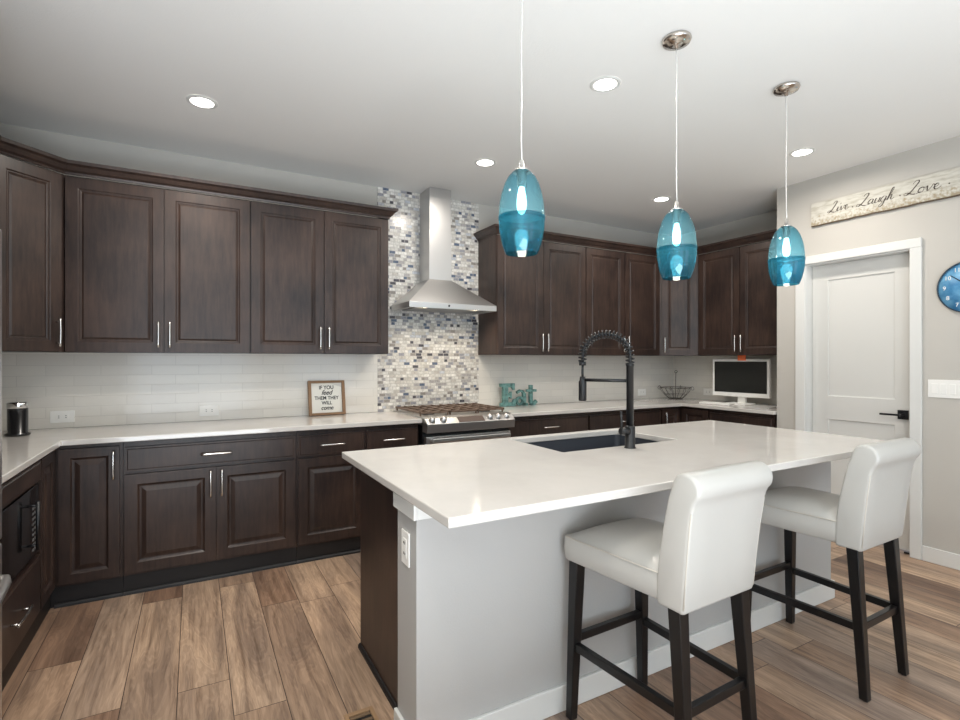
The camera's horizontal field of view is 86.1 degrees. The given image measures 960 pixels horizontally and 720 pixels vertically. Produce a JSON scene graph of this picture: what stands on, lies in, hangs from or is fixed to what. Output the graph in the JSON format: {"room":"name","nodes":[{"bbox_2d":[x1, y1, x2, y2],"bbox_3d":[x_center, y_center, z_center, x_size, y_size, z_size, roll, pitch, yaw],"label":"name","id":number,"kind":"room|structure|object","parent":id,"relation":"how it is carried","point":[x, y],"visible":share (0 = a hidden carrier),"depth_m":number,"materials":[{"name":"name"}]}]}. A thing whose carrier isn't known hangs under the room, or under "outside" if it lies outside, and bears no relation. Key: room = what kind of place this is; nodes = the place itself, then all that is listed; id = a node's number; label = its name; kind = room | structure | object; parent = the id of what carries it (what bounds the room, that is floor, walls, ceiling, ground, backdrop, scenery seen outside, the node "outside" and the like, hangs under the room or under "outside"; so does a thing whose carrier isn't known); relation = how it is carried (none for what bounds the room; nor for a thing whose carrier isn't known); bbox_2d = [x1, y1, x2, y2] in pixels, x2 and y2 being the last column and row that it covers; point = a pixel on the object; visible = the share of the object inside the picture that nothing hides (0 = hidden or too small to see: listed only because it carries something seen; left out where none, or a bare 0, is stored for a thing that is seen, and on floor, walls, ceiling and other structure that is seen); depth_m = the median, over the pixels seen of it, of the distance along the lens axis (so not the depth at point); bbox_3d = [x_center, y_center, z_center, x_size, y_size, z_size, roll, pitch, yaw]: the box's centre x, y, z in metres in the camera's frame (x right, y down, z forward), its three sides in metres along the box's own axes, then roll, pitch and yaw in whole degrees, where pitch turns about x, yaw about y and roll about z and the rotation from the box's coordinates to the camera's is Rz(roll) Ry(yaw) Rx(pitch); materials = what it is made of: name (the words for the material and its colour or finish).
{"room":"kitchen","nodes":[
{"label":"kitchen","id":0,"kind":"room"},
{"bbox_2d":[0,123,672,429],"bbox_3d":[-0.458,-0.046,4.534,6.350,2.780,0.112,0,0,-29],"label":"wall","id":1,"kind":"structure","parent":0,"point":[432,358],"depth_m":4.37,"materials":[{"name":"multicoloured tile"}]},
{"bbox_2d":[0,154,70,352],"bbox_3d":[-2.704,-0.565,2.877,0.610,1.037,0.598,0,0,-29],"label":"upper cabinet","id":2,"kind":"object","parent":1,"relation":"attached to","point":[32,197],"visible":1,"depth_m":2.83,"materials":[{"name":"brown wood"}]},
{"bbox_2d":[65,175,249,353],"bbox_3d":[-2.057,-0.565,3.361,0.992,1.037,0.375,0,0,-29],"label":"upper cabinet","id":3,"kind":"object","parent":1,"relation":"attached to","point":[148,269],"visible":1,"depth_m":3.20,"materials":[{"name":"brown wood"}]},
{"bbox_2d":[248,201,387,353],"bbox_3d":[-1.197,-0.565,3.840,0.973,1.037,0.375,0,0,-29],"label":"upper cabinet","id":4,"kind":"object","parent":1,"relation":"attached to","point":[319,278],"visible":1,"depth_m":3.69,"materials":[{"name":"brown wood"}]},
{"bbox_2d":[0,135,397,219],"bbox_3d":[-1.704,-1.119,3.166,1.050,0.070,2.809,0,0,31],"label":"crown molding","id":5,"kind":"structure","parent":4,"relation":"on","point":[8,147],"depth_m":3.25,"materials":[{"name":"brown wood"}]},
{"bbox_2d":[2,352,672,430],"bbox_3d":[-0.438,0.187,4.488,6.140,0.486,0.009,0,0,-29],"label":"tiled wall","id":6,"kind":"structure","parent":1,"relation":"attached to","point":[102,389],"depth_m":3.72,"materials":[{"name":"white tile"}]},
{"bbox_2d":[50,410,74,422],"bbox_3d":[-2.641,0.359,3.251,0.122,0.075,0.009,0,0,-29],"label":"outlet","id":7,"kind":"object","parent":6,"relation":"attached to","point":[55,416],"visible":1,"depth_m":3.25,"materials":[{"name":"white plastic"}]},
{"bbox_2d":[56,414,68,419],"bbox_3d":[-2.640,0.359,3.249,0.066,0.032,0.002,0,0,-29],"label":"receptacle","id":8,"kind":"object","parent":7,"relation":"attached to","point":[58,416],"depth_m":3.25,"materials":[{"name":"white"}]},
{"bbox_2d":[199,405,218,415],"bbox_3d":[-1.924,0.359,3.650,0.122,0.075,0.009,0,0,-29],"label":"outlet","id":9,"kind":"object","parent":6,"relation":"attached to","point":[204,410],"visible":1,"depth_m":3.65,"materials":[{"name":"white plastic"}]},
{"bbox_2d":[204,408,213,412],"bbox_3d":[-1.923,0.359,3.648,0.066,0.032,0.002,0,0,-29],"label":"receptacle","id":10,"kind":"object","parent":9,"relation":"attached to","point":[206,410],"depth_m":3.65,"materials":[{"name":"white"}]},
{"bbox_2d":[638,389,645,395],"bbox_3d":[1.803,0.359,5.725,0.122,0.075,0.009,0,0,-29],"label":"outlet","id":11,"kind":"object","parent":6,"relation":"attached to","point":[641,392],"visible":1,"depth_m":5.72,"materials":[{"name":"white plastic"}]},
{"bbox_2d":[391,187,496,314],"bbox_3d":[-0.302,-0.921,4.311,0.779,1.026,0.426,0,0,-29],"label":"range hood","id":12,"kind":"object","parent":1,"relation":"attached to","point":[435,291],"visible":1,"depth_m":4.28,"materials":[{"name":"silver metal"}]},
{"bbox_2d":[478,235,585,354],"bbox_3d":[0.507,-0.565,4.788,0.987,1.037,0.375,0,0,-29],"label":"upper cabinet","id":13,"kind":"object","parent":1,"relation":"attached to","point":[539,299],"visible":0.94,"depth_m":4.63,"materials":[{"name":"brown wood"}]},
{"bbox_2d":[473,224,776,255],"bbox_3d":[1.303,-1.119,4.883,2.743,0.070,0.967,0,0,-2],"label":"crown molding","id":14,"kind":"structure","parent":13,"relation":"on","point":[492,230],"depth_m":4.86,"materials":[{"name":"brown wood"}]},
{"bbox_2d":[574,247,659,355],"bbox_3d":[1.377,-0.565,5.273,1.001,1.037,0.375,0,0,-29],"label":"upper cabinet","id":15,"kind":"object","parent":1,"relation":"attached to","point":[623,288],"visible":0.63,"depth_m":5.13,"materials":[{"name":"brown wood"}]},
{"bbox_2d":[658,255,698,355],"bbox_3d":[2.129,-0.565,5.567,0.600,1.037,0.598,0,0,-29],"label":"upper cabinet","id":16,"kind":"object","parent":1,"relation":"attached to","point":[678,298],"visible":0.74,"depth_m":5.33,"materials":[{"name":"brown wood"}]},
{"bbox_2d":[0,0,959,236],"bbox_3d":[1.446,-1.486,1.114,6.350,0.100,7.940,0,0,-29],"label":"ceiling","id":17,"kind":"structure","parent":0,"point":[402,95],"depth_m":2.75,"materials":[{"name":"white paint"}]},
{"bbox_2d":[186,95,217,108],"bbox_3d":[-1.546,-1.433,2.859,0.160,0.005,0.160,0,0,-29],"label":"recessed light","id":18,"kind":"object","parent":17,"relation":"in","point":[199,101],"visible":1,"depth_m":2.85,"materials":[{"name":"white paint"}]},
{"bbox_2d":[474,158,495,166],"bbox_3d":[0.038,-1.433,3.735,0.160,0.005,0.160,0,0,-29],"label":"recessed light","id":19,"kind":"object","parent":17,"relation":"in","point":[483,162],"visible":1,"depth_m":3.73,"materials":[{"name":"white paint"}]},
{"bbox_2d":[498,0,544,256],"bbox_3d":[0.153,-0.913,1.894,0.172,1.044,0.172,0,0,0],"label":"pendant light","id":20,"kind":"object","parent":17,"relation":"hanging from","point":[521,230],"visible":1,"depth_m":1.85,"materials":[{"name":"blue glass"}]},
{"bbox_2d":[515,160,528,188],"bbox_3d":[0.153,-0.685,1.894,0.052,0.101,0.052,0,0,-29],"label":"socket","id":21,"kind":"object","parent":20,"relation":"attached to","point":[520,171],"depth_m":1.88,"materials":[{"name":"silver metal"}]},
{"bbox_2d":[590,76,620,91],"bbox_3d":[0.652,-1.433,2.675,0.160,0.005,0.160,0,0,-29],"label":"recessed light","id":22,"kind":"object","parent":17,"relation":"in","point":[604,83],"visible":1,"depth_m":2.67,"materials":[{"name":"white paint"}]},
{"bbox_2d":[652,196,670,201],"bbox_3d":[1.619,-1.433,4.586,0.160,0.005,0.160,0,0,-29],"label":"recessed light","id":23,"kind":"object","parent":17,"relation":"in","point":[662,198],"visible":1,"depth_m":4.58,"materials":[{"name":"white paint"}]},
{"bbox_2d":[656,30,696,280],"bbox_3d":[0.879,-0.899,2.297,0.172,1.071,0.172,0,0,0],"label":"pendant light","id":24,"kind":"object","parent":17,"relation":"hanging from","point":[676,261],"visible":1,"depth_m":2.26,"materials":[{"name":"blue glass"}]},
{"bbox_2d":[670,201,682,224],"bbox_3d":[0.879,-0.658,2.297,0.052,0.101,0.052,0,0,-29],"label":"socket","id":25,"kind":"object","parent":24,"relation":"attached to","point":[676,211],"depth_m":2.28,"materials":[{"name":"silver metal"}]},
{"bbox_2d":[768,81,805,285],"bbox_3d":[1.613,-0.915,2.706,0.172,1.039,0.172,0,0,0],"label":"pendant light","id":26,"kind":"object","parent":17,"relation":"hanging from","point":[786,270],"visible":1,"depth_m":2.67,"materials":[{"name":"blue glass"}]},
{"bbox_2d":[781,219,791,238],"bbox_3d":[1.613,-0.691,2.706,0.052,0.101,0.052,0,0,-29],"label":"socket","id":27,"kind":"object","parent":26,"relation":"attached to","point":[785,228],"depth_m":2.69,"materials":[{"name":"silver metal"}]},
{"bbox_2d":[789,147,815,156],"bbox_3d":[2.224,-1.433,3.550,0.160,0.005,0.160,0,0,-29],"label":"recessed light","id":28,"kind":"object","parent":17,"relation":"in","point":[800,152],"visible":1,"depth_m":3.55,"materials":[{"name":"white paint"}]},
{"bbox_2d":[2,541,959,719],"bbox_3d":[1.446,1.394,1.114,6.350,0.100,7.940,0,0,-29],"label":"floor","id":29,"kind":"structure","parent":0,"point":[280,643],"depth_m":2.29,"materials":[{"name":"brown wood"}]},
{"bbox_2d":[0,230,11,719],"bbox_3d":[-1.695,0.444,1.260,0.764,1.799,0.910,0,0,-29],"label":"refrigerator","id":30,"kind":"object","parent":29,"relation":"on","point":[5,580],"visible":1,"depth_m":1.77,"materials":[{"name":"grey"}]},
{"bbox_2d":[2,460,40,690],"bbox_3d":[-2.191,0.902,2.015,0.642,0.882,0.811,0,0,-29],"label":"base cabinet","id":31,"kind":"object","parent":29,"relation":"on","point":[21,602],"visible":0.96,"depth_m":2.21,"materials":[{"name":"brown wood"}]},
{"bbox_2d":[0,483,39,580],"bbox_3d":[-2.131,0.752,2.049,0.508,0.340,0.763,0,0,-29],"label":"microwave","id":32,"kind":"object","parent":31,"relation":"in","point":[20,540],"visible":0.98,"depth_m":2.21,"materials":[{"name":"black"}]},
{"bbox_2d":[34,442,123,635],"bbox_3d":[-2.498,0.902,2.822,0.915,0.882,0.891,0,0,-29],"label":"base cabinet","id":33,"kind":"object","parent":29,"relation":"on","point":[81,486],"visible":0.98,"depth_m":2.83,"materials":[{"name":"brown wood"}]},
{"bbox_2d":[2,411,421,483],"bbox_3d":[-1.509,0.445,2.906,2.726,0.030,1.707,0,0,-29],"label":"countertop","id":34,"kind":"structure","parent":33,"relation":"on","point":[20,452],"depth_m":3.18,"materials":[{"name":"white stone"}]},
{"bbox_2d":[4,401,30,436],"bbox_3d":[-2.627,0.334,2.921,0.114,0.191,0.114,0,0,-29],"label":"canister","id":35,"kind":"object","parent":34,"relation":"on","point":[17,412],"visible":1,"depth_m":2.89,"materials":[{"name":"black"}]},
{"bbox_2d":[307,380,345,415],"bbox_3d":[-1.200,0.296,4.028,0.284,0.269,0.069,0,0,-32],"label":"framed sign","id":36,"kind":"object","parent":34,"relation":"on","point":[324,398],"visible":1,"depth_m":4.03,"materials":[{"name":"white paper"}]},
{"bbox_2d":[123,431,295,595],"bbox_3d":[-1.750,0.902,3.389,0.940,0.882,0.645,0,0,-29],"label":"base cabinet","id":37,"kind":"object","parent":29,"relation":"on","point":[197,509],"visible":1,"depth_m":3.12,"materials":[{"name":"brown wood"}]},
{"bbox_2d":[296,427,364,563],"bbox_3d":[-1.138,0.902,3.730,0.458,0.882,0.645,0,0,-29],"label":"base cabinet","id":38,"kind":"object","parent":29,"relation":"on","point":[328,487],"visible":0.65,"depth_m":3.47,"materials":[{"name":"brown wood"}]},
{"bbox_2d":[344,706,378,719],"bbox_3d":[-0.388,1.339,1.821,0.110,0.007,0.320,0,0,-29],"label":"floor vent","id":39,"kind":"object","parent":29,"relation":"in","point":[368,713],"visible":1,"depth_m":1.94,"materials":[{"name":"brown wood"}]},
{"bbox_2d":[358,471,397,709],"bbox_3d":[0.655,0.902,2.729,2.461,0.882,0.619,0,0,-29],"label":"base cabinet","id":40,"kind":"object","parent":29,"relation":"on","point":[378,646],"visible":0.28,"depth_m":2.15,"materials":[{"name":"brown wood"}]},
{"bbox_2d":[342,420,885,528],"bbox_3d":[0.782,0.445,2.542,2.630,0.030,1.158,0,0,-29],"label":"countertop","id":41,"kind":"structure","parent":40,"relation":"on","point":[464,483],"depth_m":2.16,"materials":[{"name":"white stone"}]},
{"bbox_2d":[527,435,657,451],"bbox_3d":[0.618,0.567,2.784,0.818,0.212,0.491,0,0,-29],"label":"sink","id":42,"kind":"object","parent":41,"relation":"in","point":[576,444],"visible":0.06,"depth_m":3.03,"materials":[{"name":"grey"}]},
{"bbox_2d":[578,330,635,448],"bbox_3d":[0.623,0.139,2.565,0.296,0.582,0.096,0,0,33],"label":"faucet","id":43,"kind":"object","parent":41,"relation":"on","point":[628,431],"visible":1,"depth_m":2.52,"materials":[{"name":"black"}]},
{"bbox_2d":[365,423,417,449],"bbox_3d":[-0.761,0.902,3.940,0.400,0.882,0.645,0,0,-29],"label":"base cabinet","id":44,"kind":"object","parent":29,"relation":"on","point":[400,435],"visible":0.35,"depth_m":3.69,"materials":[{"name":"brown wood"}]},
{"bbox_2d":[394,403,514,444],"bbox_3d":[-0.223,0.864,4.180,0.748,0.959,0.731,0,0,-29],"label":"range","id":45,"kind":"object","parent":29,"relation":"on","point":[441,423],"visible":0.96,"depth_m":3.92,"materials":[{"name":"silver"}]},
{"bbox_2d":[394,410,503,424],"bbox_3d":[-0.248,0.451,4.226,0.748,0.062,0.626,0,0,-29],"label":"cooktop","id":46,"kind":"object","parent":45,"relation":"in","point":[472,412],"depth_m":3.99,"materials":[{"name":"silver metal"}]},
{"bbox_2d":[508,412,587,436],"bbox_3d":[0.461,0.902,4.620,0.854,0.882,0.645,0,0,-29],"label":"base cabinet","id":47,"kind":"object","parent":29,"relation":"on","point":[571,422],"visible":0.18,"depth_m":4.37,"materials":[{"name":"brown wood"}]},
{"bbox_2d":[588,408,660,430],"bbox_3d":[1.238,0.902,5.052,0.920,0.882,0.645,0,0,-29],"label":"base cabinet","id":48,"kind":"object","parent":29,"relation":"on","point":[600,420],"visible":0.09,"depth_m":4.75,"materials":[{"name":"brown wood"}]},
{"bbox_2d":[564,461,772,719],"bbox_3d":[0.641,0.838,1.803,0.421,1.012,0.565,0,0,-31],"label":"bar stool","id":49,"kind":"object","parent":29,"relation":"on","point":[703,553],"visible":1,"depth_m":1.64,"materials":[{"name":"grey leather"}]},
{"bbox_2d":[660,406,709,423],"bbox_3d":[2.090,0.902,5.361,0.865,0.882,0.916,0,0,-29],"label":"base cabinet","id":50,"kind":"object","parent":29,"relation":"on","point":[679,414],"visible":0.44,"depth_m":5.07,"materials":[{"name":"brown wood"}]},
{"bbox_2d":[498,397,776,416],"bbox_3d":[1.469,0.445,4.646,2.650,0.030,1.563,0,0,-29],"label":"countertop","id":51,"kind":"structure","parent":50,"relation":"on","point":[607,405],"depth_m":4.76,"materials":[{"name":"white stone"}]},
{"bbox_2d":[499,383,537,406],"bbox_3d":[0.364,0.323,4.838,0.419,0.212,0.031,0,0,-29],"label":"eat sign","id":52,"kind":"object","parent":51,"relation":"on","point":[530,390],"visible":1,"depth_m":4.80,"materials":[{"name":"teal metal"}]},
{"bbox_2d":[658,370,693,398],"bbox_3d":[2.165,0.270,5.691,0.336,0.316,0.336,0,0,6],"label":"wire basket","id":53,"kind":"object","parent":51,"relation":"on","point":[675,386],"visible":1,"depth_m":5.69,"materials":[{"name":"grey"}]},
{"bbox_2d":[699,401,733,404],"bbox_3d":[2.299,0.421,4.999,0.100,0.016,0.300,0,0,-37],"label":"keyboard","id":54,"kind":"object","parent":51,"relation":"on","point":[702,402],"visible":1,"depth_m":4.98,"materials":[{"name":"white plastic"}]},
{"bbox_2d":[713,359,770,404],"bbox_3d":[2.533,0.209,5.020,0.187,0.440,0.575,0,0,-33],"label":"monitor","id":55,"kind":"object","parent":51,"relation":"on","point":[751,378],"visible":0.95,"depth_m":5.00,"materials":[{"name":"white plastic"}]},
{"bbox_2d":[738,355,745,360],"bbox_3d":[2.542,-0.021,4.991,0.003,0.054,0.080,0,0,-33],"label":"paper note","id":56,"kind":"object","parent":55,"relation":"attached to","point":[740,357],"visible":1,"depth_m":4.99,"materials":[{"name":"orange"}]},
{"bbox_2d":[745,405,776,408],"bbox_3d":[2.561,0.425,4.652,0.280,0.008,0.200,0,0,-39],"label":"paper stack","id":57,"kind":"object","parent":51,"relation":"on","point":[753,406],"visible":0.86,"depth_m":4.64,"materials":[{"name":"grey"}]},
{"bbox_2d":[710,409,776,427],"bbox_3d":[2.565,0.902,4.742,0.635,0.882,0.623,0,0,-29],"label":"base cabinet","id":58,"kind":"object","parent":29,"relation":"on","point":[767,420],"visible":0.1,"depth_m":4.57,"materials":[{"name":"brown wood"}]},
{"bbox_2d":[749,438,920,702],"bbox_3d":[1.551,0.838,2.308,0.421,1.012,0.565,0,0,-30],"label":"bar stool","id":59,"kind":"object","parent":29,"relation":"on","point":[869,511],"visible":0.87,"depth_m":2.13,"materials":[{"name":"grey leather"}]},
{"bbox_2d":[393,461,834,719],"bbox_3d":[0.848,0.902,2.369,2.542,0.882,0.199,0,0,-29],"label":"island base","id":60,"kind":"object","parent":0,"point":[483,607],"depth_m":1.90,"materials":[{"name":"grey paint"}]},
{"bbox_2d":[401,528,409,567],"bbox_3d":[-0.257,0.644,1.763,0.009,0.115,0.070,0,0,-29],"label":"outlet","id":61,"kind":"object","parent":60,"relation":"attached to","point":[405,536],"visible":1,"depth_m":1.75,"materials":[{"name":"white plastic"}]},
{"bbox_2d":[403,537,405,557],"bbox_3d":[-0.258,0.644,1.762,0.002,0.066,0.032,0,0,-29],"label":"receptacle","id":62,"kind":"object","parent":61,"relation":"attached to","point":[404,538],"depth_m":1.76,"materials":[{"name":"white"}]},
{"bbox_2d":[679,210,776,404],"bbox_3d":[2.703,-0.046,5.281,0.100,2.780,1.680,0,0,-29],"label":"wall","id":63,"kind":"structure","parent":0,"point":[766,221],"depth_m":5.31,"materials":[{"name":"grey paint"}]},
{"bbox_2d":[673,355,776,404],"bbox_3d":[2.630,0.187,5.297,0.009,0.486,1.579,0,0,-29],"label":"tiled wall","id":64,"kind":"structure","parent":63,"relation":"attached to","point":[696,372],"depth_m":5.64,"materials":[{"name":"white tile"}]},
{"bbox_2d":[703,388,712,395],"bbox_3d":[2.471,0.344,5.564,0.009,0.075,0.122,0,0,-29],"label":"outlet","id":65,"kind":"object","parent":64,"relation":"attached to","point":[706,391],"visible":0.92,"depth_m":5.57,"materials":[{"name":"white plastic"}]},
{"bbox_2d":[698,239,776,355],"bbox_3d":[2.596,-0.565,4.956,0.378,1.037,0.918,0,0,-29],"label":"upper cabinet","id":66,"kind":"object","parent":63,"relation":"attached to","point":[737,295],"visible":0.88,"depth_m":4.89,"materials":[{"name":"brown wood"}]},
{"bbox_2d":[777,136,959,554],"bbox_3d":[4.279,-0.046,1.729,0.600,2.780,6.260,0,0,-29],"label":"wall","id":67,"kind":"structure","parent":0,"point":[937,222],"depth_m":3.45,"materials":[{"name":"grey paint"}]},
{"bbox_2d":[795,237,921,559],"bbox_3d":[2.818,0.260,3.841,0.140,2.167,0.828,0,0,-29],"label":"trim","id":68,"kind":"structure","parent":67,"relation":"attached to","point":[803,291],"depth_m":3.59,"materials":[{"name":"white paint"}]},
{"bbox_2d":[812,252,909,550],"bbox_3d":[2.832,0.291,3.845,0.101,2.082,0.673,0,0,-29],"label":"door","id":69,"kind":"structure","parent":67,"relation":"in","point":[861,308],"depth_m":3.85,"materials":[{"name":"grey paint"}]},
{"bbox_2d":[811,167,959,226],"bbox_3d":[2.926,-1.141,3.517,0.024,0.183,1.250,0,0,-29],"label":"wall sign","id":70,"kind":"object","parent":67,"relation":"attached to","point":[945,184],"visible":1,"depth_m":3.60,"materials":[{"name":"beige wood"}]},
{"bbox_2d":[922,545,959,569],"bbox_3d":[4.227,1.294,1.191,0.013,0.099,5.171,0,0,-29],"label":"baseboard","id":71,"kind":"structure","parent":67,"relation":"attached to","point":[929,554],"depth_m":3.36,"materials":[{"name":"white paint"}]},
{"bbox_2d":[928,380,959,398],"bbox_3d":[3.027,0.189,3.353,0.008,0.117,0.158,0,0,-29],"label":"switch plate","id":72,"kind":"object","parent":67,"relation":"attached to","point":[936,388],"visible":1,"depth_m":3.35,"materials":[{"name":"white plastic"}]},
{"bbox_2d":[937,262,959,311],"bbox_3d":[3.085,-0.463,3.232,0.023,0.334,0.334,0,0,-29],"label":"wall clock","id":73,"kind":"object","parent":67,"relation":"attached to","point":[948,285],"visible":1,"depth_m":3.31,"materials":[{"name":"blue"}]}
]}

